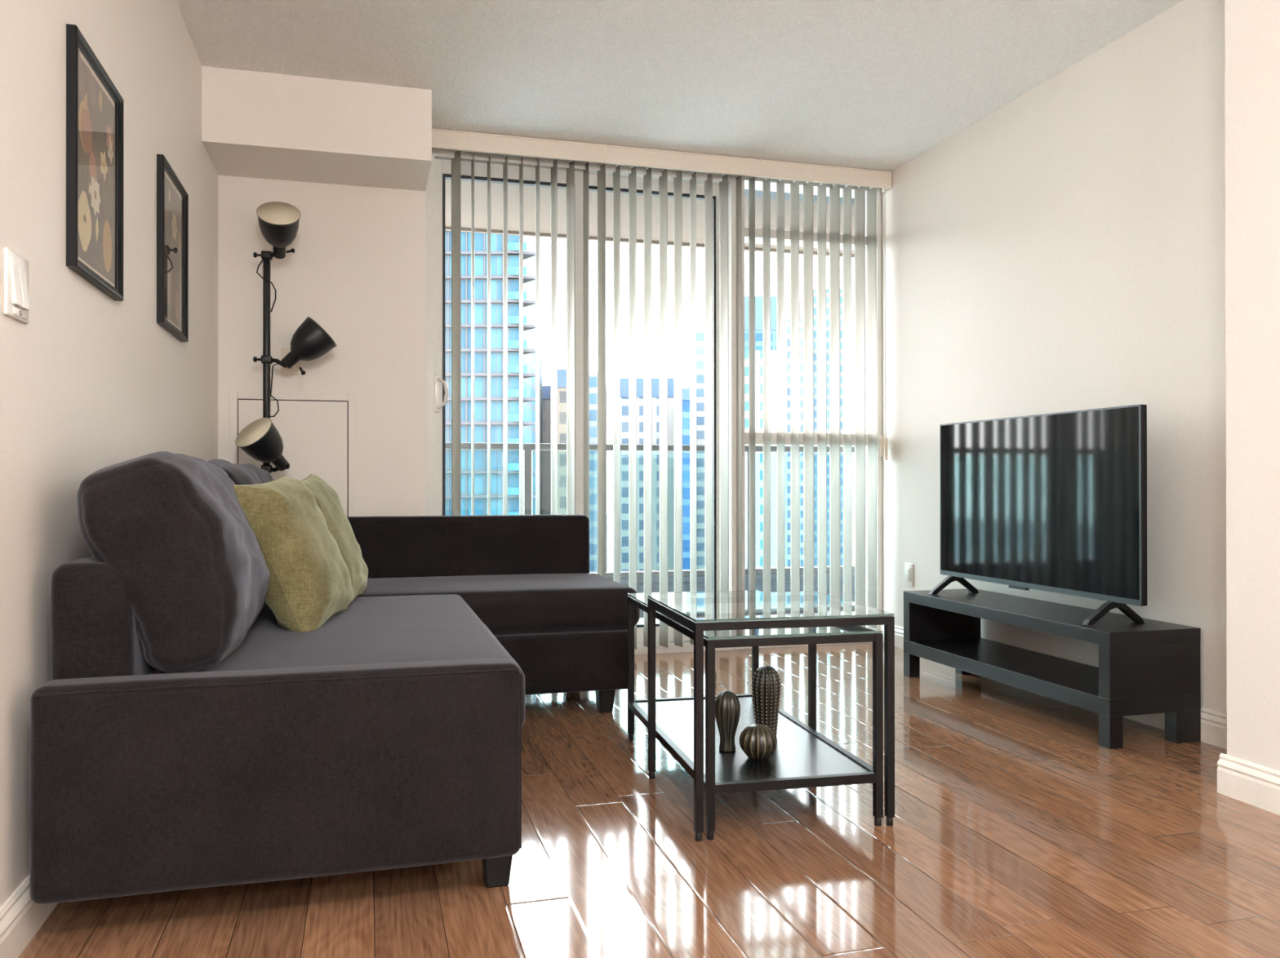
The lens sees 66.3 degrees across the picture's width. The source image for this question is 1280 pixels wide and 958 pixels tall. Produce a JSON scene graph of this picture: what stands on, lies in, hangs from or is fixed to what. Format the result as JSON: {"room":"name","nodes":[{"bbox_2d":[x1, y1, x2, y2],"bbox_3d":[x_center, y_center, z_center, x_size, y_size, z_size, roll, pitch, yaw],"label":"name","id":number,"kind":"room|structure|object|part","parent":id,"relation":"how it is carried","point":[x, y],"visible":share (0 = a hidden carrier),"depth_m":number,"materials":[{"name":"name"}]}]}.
{"room":"living room","nodes":[
{"label":"living room","id":0,"kind":"room"},
{"bbox_2d":[0,0,217,908],"bbox_3d":[-0.887,-0.373,0.724,0.120,2.410,7.270,0,0,-16],"label":"wall","id":1,"kind":"structure","parent":0,"point":[92,382],"depth_m":2.06,"materials":[{"name":"paint"}]},
{"bbox_2d":[3,247,30,324],"bbox_3d":[-1.100,-0.341,1.737,0.015,0.116,0.112,0,0,-16],"label":"light switch","id":2,"kind":"object","parent":1,"relation":"attached to","point":[15,268],"visible":1,"depth_m":1.72,"materials":[{"name":"white plastic"}]},
{"bbox_2d":[0,874,58,957],"bbox_3d":[-0.818,0.780,0.729,0.016,0.104,7.050,0,0,-16],"label":"baseboard","id":3,"kind":"structure","parent":1,"relation":"attached to","point":[21,918],"depth_m":1.73,"materials":[{"name":"paint"}]},
{"bbox_2d":[66,23,124,301],"bbox_3d":[-1.236,-0.694,2.235,0.020,0.503,0.410,0,0,-16],"label":"framed print","id":4,"kind":"object","parent":1,"relation":"attached to","point":[95,107],"visible":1,"depth_m":2.21,"materials":[{"name":"paper"}]},
{"bbox_2d":[156,154,188,342],"bbox_3d":[-1.482,-0.715,3.116,0.020,0.502,0.415,0,0,-16],"label":"framed print","id":5,"kind":"object","parent":1,"relation":"attached to","point":[172,198],"visible":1,"depth_m":3.09,"materials":[{"name":"black wood"}]},
{"bbox_2d":[217,175,425,516],"bbox_3d":[-1.400,-0.218,4.370,0.854,2.124,0.270,0,0,-16],"label":"wall","id":6,"kind":"structure","parent":0,"point":[356,268],"depth_m":4.27,"materials":[{"name":"paint"}]},
{"bbox_2d":[280,348,299,374],"bbox_3d":[-1.496,-0.503,4.199,0.076,0.112,0.009,0,0,-16],"label":"wall plate","id":7,"kind":"object","parent":6,"relation":"attached to","point":[295,370],"visible":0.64,"depth_m":4.20,"materials":[{"name":"beige plastic"}]},
{"bbox_2d":[229,391,355,516],"bbox_3d":[-1.484,0.085,4.202,0.513,0.917,0.010,0,0,-16],"label":"access panel","id":8,"kind":"object","parent":6,"relation":"attached to","point":[317,431],"visible":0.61,"depth_m":4.22,"materials":[{"name":"paint"}]},
{"bbox_2d":[18,642,1279,957],"bbox_3d":[0.683,0.892,1.236,3.380,0.120,7.420,0,0,-16],"label":"floor","id":9,"kind":"structure","parent":0,"point":[1014,833],"depth_m":2.13,"materials":[{"name":"laminate"}]},
{"bbox_2d":[235,201,336,473],"bbox_3d":[-1.482,-0.140,4.039,0.344,1.966,0.397,0,0,35],"label":"floor lamp","id":10,"kind":"object","parent":9,"relation":"on","point":[278,221],"visible":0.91,"depth_m":4.01,"materials":[{"name":"metal"}]},
{"bbox_3d":[-1.572,-0.492,4.032,0.034,0.022,0.022,0,0,-16],"label":"knob","id":11,"kind":"part","parent":10,"relation":"part of","materials":[{"name":"black plastic"}]},
{"bbox_3d":[-1.573,-0.922,4.034,0.034,0.022,0.022,0,0,-16],"label":"knob","id":12,"kind":"part","parent":10,"relation":"part of","materials":[{"name":"black plastic"}]},
{"bbox_3d":[-1.519,-0.141,3.939,0.198,0.215,0.195,0,0,-16],"label":"lamp shade","id":13,"kind":"part","parent":10,"relation":"part of","materials":[{"name":"metal"}]},
{"bbox_3d":[-1.458,-1.016,3.968,0.166,0.215,0.220,0,0,-16],"label":"lamp shade","id":14,"kind":"part","parent":10,"relation":"part of","materials":[{"name":"metal"}]},
{"bbox_3d":[-1.442,-0.051,3.985,0.035,0.024,0.023,0,0,-16],"label":"knob","id":15,"kind":"part","parent":10,"relation":"part of","materials":[{"name":"black plastic"}]},
{"bbox_3d":[-1.438,-0.940,4.035,0.035,0.023,0.018,0,0,-16],"label":"knob","id":16,"kind":"part","parent":10,"relation":"part of","materials":[{"name":"black plastic"}]},
{"bbox_3d":[-1.391,-0.446,4.041,0.029,0.035,0.018,0,0,-16],"label":"knob","id":17,"kind":"part","parent":10,"relation":"part of","materials":[{"name":"black plastic"}]},
{"bbox_3d":[-1.376,-0.564,4.080,0.217,0.218,0.165,0,0,-16],"label":"lamp shade","id":18,"kind":"part","parent":10,"relation":"part of","materials":[{"name":"metal"}]},
{"bbox_2d":[29,515,639,904],"bbox_3d":[-0.629,0.493,2.982,1.534,0.691,2.256,0,0,-16],"label":"sofa","id":19,"kind":"object","parent":9,"relation":"on","point":[385,735],"visible":0.8,"depth_m":1.85,"materials":[{"name":"fabric"}]},
{"bbox_3d":[-1.309,0.440,2.846,0.150,0.565,2.132,0,0,-16],"label":"backrest","id":20,"kind":"part","parent":19,"relation":"part of","materials":[{"name":"fabric"}]},
{"bbox_2d":[76,451,270,674],"bbox_3d":[-1.026,0.166,2.227,0.334,0.451,0.797,0,0,-16],"label":"cushion","id":21,"kind":"object","parent":19,"relation":"on","point":[191,562],"visible":0.94,"depth_m":1.87,"materials":[{"name":"fabric"}]},
{"bbox_2d":[207,458,267,613],"bbox_3d":[-1.234,0.168,2.941,0.338,0.454,0.708,0,0,-16],"label":"cushion","id":22,"kind":"object","parent":19,"relation":"on","point":[238,474],"visible":0.06,"depth_m":2.75,"materials":[{"name":"fabric"}]},
{"bbox_2d":[238,463,273,484],"bbox_3d":[-1.398,0.172,3.534,0.332,0.456,0.540,0,0,-16],"label":"cushion","id":23,"kind":"object","parent":19,"relation":"on","point":[264,476],"visible":0.04,"depth_m":3.50,"materials":[{"name":"fabric"}]},
{"bbox_3d":[-0.660,0.555,1.860,0.863,0.385,0.111,0,0,-16],"label":"arm panel","id":24,"kind":"part","parent":19,"relation":"part of","materials":[{"name":"fabric"}]},
{"bbox_2d":[232,475,353,631],"bbox_3d":[-0.935,0.198,2.646,0.261,0.424,0.455,0,0,-4],"label":"throw pillow","id":25,"kind":"object","parent":19,"relation":"on","point":[309,583],"visible":0.87,"depth_m":2.48,"materials":[{"name":"green fabric"}]},
{"bbox_2d":[301,474,368,604],"bbox_3d":[-0.979,0.195,3.038,0.239,0.425,0.465,0,0,-9],"label":"throw pillow","id":26,"kind":"object","parent":19,"relation":"on","point":[327,500],"visible":0.44,"depth_m":3.01,"materials":[{"name":"green fabric"}]},
{"bbox_2d":[147,594,524,728],"bbox_3d":[-0.790,0.464,2.610,0.772,0.164,1.411,0,0,-16],"label":"seat cushion","id":27,"kind":"object","parent":19,"relation":"on","point":[374,628],"depth_m":2.36,"materials":[{"name":"fabric"}]},
{"bbox_3d":[-0.877,0.439,4.023,1.356,0.575,0.117,0,0,-16],"label":"chaise backrest","id":28,"kind":"part","parent":19,"relation":"part of","materials":[{"name":"fabric"}]},
{"bbox_3d":[-0.297,0.783,2.038,0.067,0.105,0.068,0,0,-16],"label":"leg","id":29,"kind":"part","parent":19,"relation":"part of","materials":[{"name":"black plastic"}]},
{"bbox_3d":[-0.749,0.470,3.662,1.397,0.170,0.670,0,0,-16],"label":"chaise seat","id":30,"kind":"part","parent":19,"relation":"part of","materials":[{"name":"fabric"}]},
{"bbox_3d":[-0.126,0.788,3.554,0.067,0.105,0.068,0,0,-16],"label":"leg","id":31,"kind":"part","parent":19,"relation":"part of","materials":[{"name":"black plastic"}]},
{"bbox_2d":[627,590,883,840],"bbox_3d":[0.273,0.603,2.761,0.440,0.470,0.915,0,0,-12],"label":"table","id":32,"kind":"object","parent":9,"relation":"on","point":[802,757],"visible":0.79,"depth_m":2.40,"materials":[{"name":"black metal"}]},
{"bbox_3d":[-0.029,0.598,3.153,0.019,0.443,0.019,0,0,-12],"label":"leg","id":33,"kind":"part","parent":32,"relation":"part of","materials":[{"name":"black metal"}]},
{"bbox_3d":[0.163,0.595,2.278,0.019,0.443,0.019,0,0,-12],"label":"leg","id":34,"kind":"part","parent":32,"relation":"part of","materials":[{"name":"black metal"}]},
{"bbox_2d":[715,690,740,752],"bbox_3d":[0.230,0.635,2.580,0.069,0.158,0.068,0,0,-16],"label":"ornament","id":35,"kind":"object","parent":32,"relation":"on","point":[727,707],"visible":1,"depth_m":2.56,"materials":[{"name":"brown ceramic"}]},
{"bbox_3d":[0.272,0.385,2.761,0.440,0.020,0.915,0,0,-12],"label":"frame","id":36,"kind":"part","parent":32,"relation":"part of","materials":[{"name":"black metal"}]},
{"bbox_3d":[0.273,0.722,2.760,0.440,0.023,0.915,0,0,-12],"label":"shelf frame","id":37,"kind":"part","parent":32,"relation":"part of","materials":[{"name":"black metal"}]},
{"bbox_2d":[635,696,869,782],"bbox_3d":[0.273,0.721,2.760,0.400,0.012,0.875,0,0,-12],"label":"shelf","id":38,"kind":"object","parent":32,"relation":"attached to","point":[801,752],"depth_m":2.58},
{"bbox_3d":[0.272,0.370,2.761,0.438,0.005,0.913,0,0,-12],"label":"glass","id":39,"kind":"part","parent":32,"relation":"part of","materials":[{"name":"clear glass"}]},
{"bbox_3d":[0.382,0.598,3.243,0.019,0.443,0.019,0,0,-12],"label":"leg","id":40,"kind":"part","parent":32,"relation":"part of","materials":[{"name":"black metal"}]},
{"bbox_2d":[738,724,777,760],"bbox_3d":[0.302,0.671,2.506,0.097,0.086,0.097,0,0,-16],"label":"ornament","id":41,"kind":"object","parent":32,"relation":"on","point":[758,742],"visible":1,"depth_m":2.48,"materials":[{"name":"brown ceramic"}]},
{"bbox_2d":[751,665,781,736],"bbox_3d":[0.348,0.614,2.701,0.083,0.200,0.083,0,0,7],"label":"ornament","id":42,"kind":"object","parent":32,"relation":"on","point":[766,684],"visible":0.87,"depth_m":2.67,"materials":[{"name":"ceramic"}]},
{"bbox_3d":[0.575,0.595,2.368,0.019,0.443,0.019,0,0,-12],"label":"leg","id":43,"kind":"part","parent":32,"relation":"part of","materials":[{"name":"black metal"}]},
{"bbox_2d":[648,591,894,841],"bbox_3d":[0.318,0.581,2.557,0.497,0.511,0.505,0,0,-12],"label":"table","id":44,"kind":"object","parent":9,"relation":"on","point":[700,613],"visible":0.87,"depth_m":2.37,"materials":[{"name":"black metal"}]},
{"bbox_3d":[0.033,0.576,2.744,0.019,0.484,0.019,0,0,-12],"label":"leg","id":45,"kind":"part","parent":44,"relation":"part of","materials":[{"name":"black metal"}]},
{"bbox_3d":[0.136,0.574,2.269,0.019,0.484,0.019,0,0,-12],"label":"leg","id":46,"kind":"part","parent":44,"relation":"part of","materials":[{"name":"black metal"}]},
{"bbox_3d":[0.318,0.343,2.558,0.497,0.020,0.505,0,0,-12],"label":"frame","id":47,"kind":"part","parent":44,"relation":"part of","materials":[{"name":"black metal"}]},
{"bbox_3d":[0.318,0.328,2.558,0.495,0.005,0.503,0,0,-12],"label":"glass","id":48,"kind":"part","parent":44,"relation":"part of","materials":[{"name":"clear glass"}]},
{"bbox_3d":[0.500,0.576,2.845,0.019,0.484,0.019,0,0,-12],"label":"leg","id":49,"kind":"part","parent":44,"relation":"part of","materials":[{"name":"black metal"}]},
{"bbox_3d":[0.603,0.574,2.370,0.019,0.484,0.019,0,0,-12],"label":"leg","id":50,"kind":"part","parent":44,"relation":"part of","materials":[{"name":"black metal"}]},
{"bbox_2d":[903,589,1200,750],"bbox_3d":[1.458,0.658,3.662,0.348,0.362,1.211,0,0,-16],"label":"tv stand","id":51,"kind":"object","parent":9,"relation":"on","point":[1149,667],"visible":0.98,"depth_m":3.28,"materials":[{"name":"black wood"}]},
{"bbox_3d":[1.158,0.791,4.181,0.049,0.100,0.049,0,0,-16],"label":"leg","id":52,"kind":"part","parent":51,"relation":"part of","materials":[{"name":"black wood"}]},
{"bbox_3d":[1.302,0.606,4.221,0.347,0.164,0.049,0,0,-16],"label":"panel","id":53,"kind":"part","parent":51,"relation":"part of","materials":[{"name":"black wood"}]},
{"bbox_3d":[1.423,0.791,4.255,0.094,0.100,0.049,0,0,-16],"label":"leg","id":54,"kind":"part","parent":51,"relation":"part of","materials":[{"name":"black wood"}]},
{"bbox_2d":[928,404,1146,625],"bbox_3d":[1.442,0.121,3.644,0.228,0.712,1.125,0,0,-16],"label":"television","id":55,"kind":"object","parent":51,"relation":"on","point":[1056,503],"visible":1,"depth_m":3.51,"materials":[{"name":"black plastic"}]},
{"bbox_3d":[1.445,0.085,3.645,0.024,0.639,1.125,0,0,-16],"label":"casing","id":56,"kind":"part","parent":55,"relation":"part of","materials":[{"name":"black plastic"}]},
{"bbox_2d":[903,638,1200,717],"bbox_3d":[1.458,0.713,3.662,0.348,0.054,1.211,0,0,-16],"label":"shelf","id":57,"kind":"object","parent":51,"relation":"attached to","point":[1076,684],"depth_m":3.46,"materials":[{"name":"black wood"}]},
{"bbox_3d":[1.470,0.787,3.063,0.049,0.100,0.049,0,0,-16],"label":"leg","id":58,"kind":"part","parent":51,"relation":"part of","materials":[{"name":"black wood"}]},
{"bbox_3d":[1.614,0.602,3.103,0.347,0.164,0.049,0,0,-16],"label":"panel","id":59,"kind":"part","parent":51,"relation":"part of","materials":[{"name":"black wood"}]},
{"bbox_3d":[1.736,0.788,3.137,0.094,0.100,0.049,0,0,-16],"label":"leg","id":60,"kind":"part","parent":51,"relation":"part of","materials":[{"name":"black wood"}]},
{"bbox_2d":[444,178,854,257],"bbox_3d":[-0.469,-1.639,5.585,7.100,0.228,1.200,0,0,-16],"label":"ceiling","id":61,"kind":"structure","parent":0,"point":[480,188],"depth_m":5.73,"materials":[{"name":"concrete"}]},
{"bbox_2d":[176,0,1182,171],"bbox_3d":[0.681,-1.653,1.244,3.380,0.150,7.420,0,0,-16],"label":"ceiling","id":62,"kind":"structure","parent":0,"point":[877,85],"depth_m":3.65,"materials":[{"name":"white paint"}]},
{"bbox_2d":[201,65,431,191],"bbox_3d":[-1.343,-1.424,4.168,0.854,0.286,0.698,0,0,-16],"label":"bulkhead","id":63,"kind":"object","parent":62,"relation":"attached to","point":[262,125],"visible":0.86,"depth_m":3.86,"materials":[{"name":"paint"}]},
{"bbox_2d":[431,128,892,649],"bbox_3d":[0.152,-0.377,4.723,2.310,2.372,0.116,0,0,-16],"label":"vertical blind","id":64,"kind":"object","parent":62,"relation":"hanging from","point":[458,141],"visible":0.79,"depth_m":4.80,"materials":[{"name":"plastic"}]},
{"bbox_3d":[1.244,-0.841,5.011,0.028,1.310,0.005,0,0,-16],"label":"cord","id":65,"kind":"part","parent":64,"relation":"part of","materials":[{"name":"plastic"}]},
{"bbox_2d":[608,571,854,624],"bbox_3d":[-0.474,0.862,5.601,7.100,0.472,1.250,0,0,-16],"label":"floor","id":66,"kind":"structure","parent":0,"point":[759,578],"depth_m":6.40,"materials":[{"name":"concrete"}]},
{"bbox_2d":[444,442,854,578],"bbox_3d":[-0.602,0.204,6.061,7.100,0.846,0.060,0,0,-16],"label":"balcony railing","id":67,"kind":"object","parent":66,"relation":"on","point":[527,447],"visible":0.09,"depth_m":6.20,"materials":[{"name":"metal"}]},
{"bbox_3d":[-0.694,0.223,6.035,0.044,0.808,0.050,0,0,-16],"label":"post","id":68,"kind":"part","parent":67,"relation":"part of","materials":[{"name":"metal"}]},
{"bbox_3d":[-0.603,-0.199,6.062,7.100,0.040,0.060,0,0,-16],"label":"rail","id":69,"kind":"part","parent":67,"relation":"part of","materials":[{"name":"metal"}]},
{"bbox_3d":[-0.602,0.607,6.059,7.100,0.035,0.040,0,0,-16],"label":"rail","id":70,"kind":"part","parent":67,"relation":"part of","materials":[{"name":"metal"}]},
{"bbox_3d":[0.717,0.223,6.429,0.044,0.808,0.050,0,0,-16],"label":"post","id":71,"kind":"part","parent":67,"relation":"part of","materials":[{"name":"metal"}]},
{"bbox_2d":[744,189,853,205],"bbox_3d":[0.276,-0.355,5.072,4.700,3.000,0.180,0,0,-16],"label":"wall","id":72,"kind":"structure","parent":0,"point":[758,193],"depth_m":5.25,"materials":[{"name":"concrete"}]},
{"bbox_2d":[425,147,741,654],"bbox_3d":[-0.255,-0.336,4.714,1.535,2.360,0.186,0,0,-16],"label":"door","id":73,"kind":"structure","parent":72,"relation":"in","point":[436,386],"depth_m":4.66,"materials":[{"name":"paint"}]},
{"bbox_3d":[-0.903,-0.391,4.467,0.076,0.170,0.027,0,0,31],"label":"handle","id":74,"kind":"part","parent":73,"relation":"part of","materials":[{"name":"white plastic"}]},
{"bbox_3d":[-0.615,-0.331,4.590,0.715,2.274,0.036,0,0,-16],"label":"sash","id":75,"kind":"part","parent":73,"relation":"part of","materials":[{"name":"glass"}]},
{"bbox_3d":[0.056,-0.338,4.829,0.765,2.289,0.036,0,0,-16],"label":"sash","id":76,"kind":"part","parent":73,"relation":"part of","materials":[{"name":"glass"}]},
{"bbox_2d":[741,175,881,648],"bbox_3d":[0.857,-0.335,5.048,0.785,2.360,0.140,0,0,-16],"label":"window","id":77,"kind":"structure","parent":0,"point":[758,180],"depth_m":5.07,"materials":[{"name":"paint"}]},
{"bbox_2d":[881,0,1226,714],"bbox_3d":[1.640,-0.365,3.943,0.120,2.410,2.730,0,0,-16],"label":"wall","id":78,"kind":"structure","parent":0,"point":[1063,250],"depth_m":3.66,"materials":[{"name":"paint"}]},
{"bbox_2d":[904,562,913,586],"bbox_3d":[1.324,0.471,4.833,0.009,0.114,0.072,0,0,-16],"label":"wall outlet","id":79,"kind":"object","parent":78,"relation":"attached to","point":[908,567],"visible":1,"depth_m":4.82,"materials":[{"name":"white plastic"}]},
{"bbox_2d":[906,567,910,582],"bbox_3d":[1.322,0.471,4.832,0.004,0.068,0.034,0,0,-16],"label":"socket","id":80,"kind":"object","parent":79,"relation":"attached to","point":[908,569],"depth_m":4.83,"materials":[{"name":"white plastic"}]},
{"bbox_2d":[1224,0,1279,771],"bbox_3d":[2.442,-0.377,0.366,0.500,2.410,4.790,0,0,-16],"label":"wall","id":81,"kind":"structure","parent":0,"point":[1251,27],"depth_m":2.52,"materials":[{"name":"paint"}]},
{"bbox_2d":[880,625,1279,815],"bbox_3d":[2.028,0.780,1.592,0.396,0.104,7.180,0,0,-16],"label":"baseboard","id":82,"kind":"structure","parent":81,"relation":"attached to","point":[1254,784],"depth_m":2.57,"materials":[{"name":"paint"}]},
{"label":"outside","id":83,"kind":"structure","parent":0,"visible":0},
{"bbox_2d":[606,512,854,572],"bbox_3d":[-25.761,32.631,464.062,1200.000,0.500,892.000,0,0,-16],"label":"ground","id":84,"kind":"structure","parent":83,"point":[609,517],"depth_m":503.77,"materials":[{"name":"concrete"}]},
{"bbox_2d":[444,230,542,515],"bbox_3d":[-23.154,-3.383,129.537,21.896,69.315,27.350,0,0,0],"label":"glass tower","id":85,"kind":"structure","parent":84,"relation":"on","point":[480,238],"depth_m":117.03,"materials":[{"name":"blue glass"}]},
{"bbox_3d":[-14.555,-1.447,115.981,2.300,0.900,0.050,0,0,0],"label":"balcony glass","id":86,"kind":"part","parent":85,"relation":"part of","materials":[{"name":"teal glass"}]},
{"bbox_3d":[-14.552,1.453,115.971,2.300,0.900,0.050,0,0,0],"label":"balcony glass","id":87,"kind":"part","parent":85,"relation":"part of","materials":[{"name":"teal glass"}]},
{"bbox_3d":[-14.550,4.353,115.961,2.300,0.900,0.050,0,0,0],"label":"balcony glass","id":88,"kind":"part","parent":85,"relation":"part of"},
{"bbox_3d":[-14.575,-27.547,116.067,2.300,0.900,0.050,0,0,0],"label":"balcony glass","id":89,"kind":"part","parent":85,"relation":"part of","materials":[{"name":"teal glass"}]},
{"bbox_3d":[-14.573,-24.647,116.057,2.300,0.900,0.050,0,0,0],"label":"balcony glass","id":90,"kind":"part","parent":85,"relation":"part of","materials":[{"name":"teal glass"}]},
{"bbox_3d":[-14.571,-21.747,116.047,2.300,0.900,0.050,0,0,0],"label":"balcony glass","id":91,"kind":"part","parent":85,"relation":"part of","materials":[{"name":"teal glass"}]},
{"bbox_3d":[-14.568,-18.847,116.038,2.300,0.900,0.050,0,0,0],"label":"balcony glass","id":92,"kind":"part","parent":85,"relation":"part of","materials":[{"name":"teal glass"}]},
{"bbox_3d":[-14.566,-15.947,116.028,2.300,0.900,0.050,0,0,0],"label":"balcony glass","id":93,"kind":"part","parent":85,"relation":"part of","materials":[{"name":"teal glass"}]},
{"bbox_3d":[-14.564,-13.047,116.019,2.300,0.900,0.050,0,0,0],"label":"balcony glass","id":94,"kind":"part","parent":85,"relation":"part of","materials":[{"name":"teal glass"}]},
{"bbox_3d":[-14.561,-10.147,116.009,2.300,0.900,0.050,0,0,0],"label":"balcony glass","id":95,"kind":"part","parent":85,"relation":"part of","materials":[{"name":"teal glass"}]},
{"bbox_3d":[-14.559,-7.247,116.000,2.300,0.900,0.050,0,0,0],"label":"balcony glass","id":96,"kind":"part","parent":85,"relation":"part of","materials":[{"name":"teal glass"}]},
{"bbox_3d":[-14.557,-4.347,115.990,2.300,0.900,0.050,0,0,0],"label":"balcony glass","id":97,"kind":"part","parent":85,"relation":"part of","materials":[{"name":"teal glass"}]},
{"bbox_2d":[542,386,551,515],"bbox_3d":[-15.853,8.572,162.473,6.274,45.612,25.400,0,0,0],"label":"apartment block","id":98,"kind":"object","parent":84,"relation":"on","point":[546,389],"visible":0.11,"depth_m":150.01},
{"bbox_2d":[557,368,566,515],"bbox_3d":[-9.950,8.103,144.974,3.748,46.424,20.400,0,0,0],"label":"apartment block","id":99,"kind":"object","parent":84,"relation":"on","point":[562,373],"visible":0.14,"depth_m":134.99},
{"bbox_2d":[589,372,606,573],"bbox_3d":[-7.762,6.473,179.980,2.663,49.912,20.000,0,0,0],"label":"apartment tower","id":100,"kind":"structure","parent":84,"relation":"on","point":[593,375],"depth_m":170.03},
{"bbox_2d":[620,377,674,572],"bbox_3d":[1.650,6.482,194.980,11.678,49.978,30.400,0,0,0],"label":"apartment block","id":101,"kind":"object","parent":84,"relation":"on","point":[624,381],"visible":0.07,"depth_m":179.98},
{"bbox_2d":[682,388,689,570],"bbox_3d":[7.901,7.918,172.475,2.374,46.947,9.400,0,0,0],"label":"office building","id":102,"kind":"structure","parent":84,"relation":"on","point":[686,392],"depth_m":168.00,"materials":[{"name":"blue glass"}]},
{"bbox_2d":[685,333,705,569],"bbox_3d":[13.843,0.110,225.001,5.208,62.901,30.000,0,0,0],"label":"apartment tower","id":103,"kind":"structure","parent":84,"relation":"on","point":[700,555],"depth_m":210.06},
{"bbox_2d":[744,296,776,350],"bbox_3d":[27.016,-5.640,245.020,10.608,74.512,30.400,0,0,0],"label":"apartment tower","id":104,"kind":"structure","parent":84,"relation":"on","point":[758,300],"depth_m":229.91,"materials":[{"name":"blue glass"}]},
{"bbox_2d":[744,350,777,568],"bbox_3d":[19.420,4.573,182.486,10.430,53.685,25.000,0,0,0],"label":"apartment block","id":105,"kind":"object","parent":84,"relation":"on","point":[758,353],"visible":0.07,"depth_m":170.03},
{"bbox_2d":[784,320,803,568],"bbox_3d":[38.687,-3.668,255.013,6.579,70.615,30.000,0,0,0],"label":"apartment tower","id":106,"kind":"structure","parent":84,"relation":"on","point":[787,322],"depth_m":240.07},
{"bbox_2d":[799,288,843,567],"bbox_3d":[47.801,-8.387,265.029,8.811,80.105,30.000,0,0,0],"label":"office building","id":107,"kind":"structure","parent":84,"relation":"on","point":[801,302],"depth_m":250.06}
]}

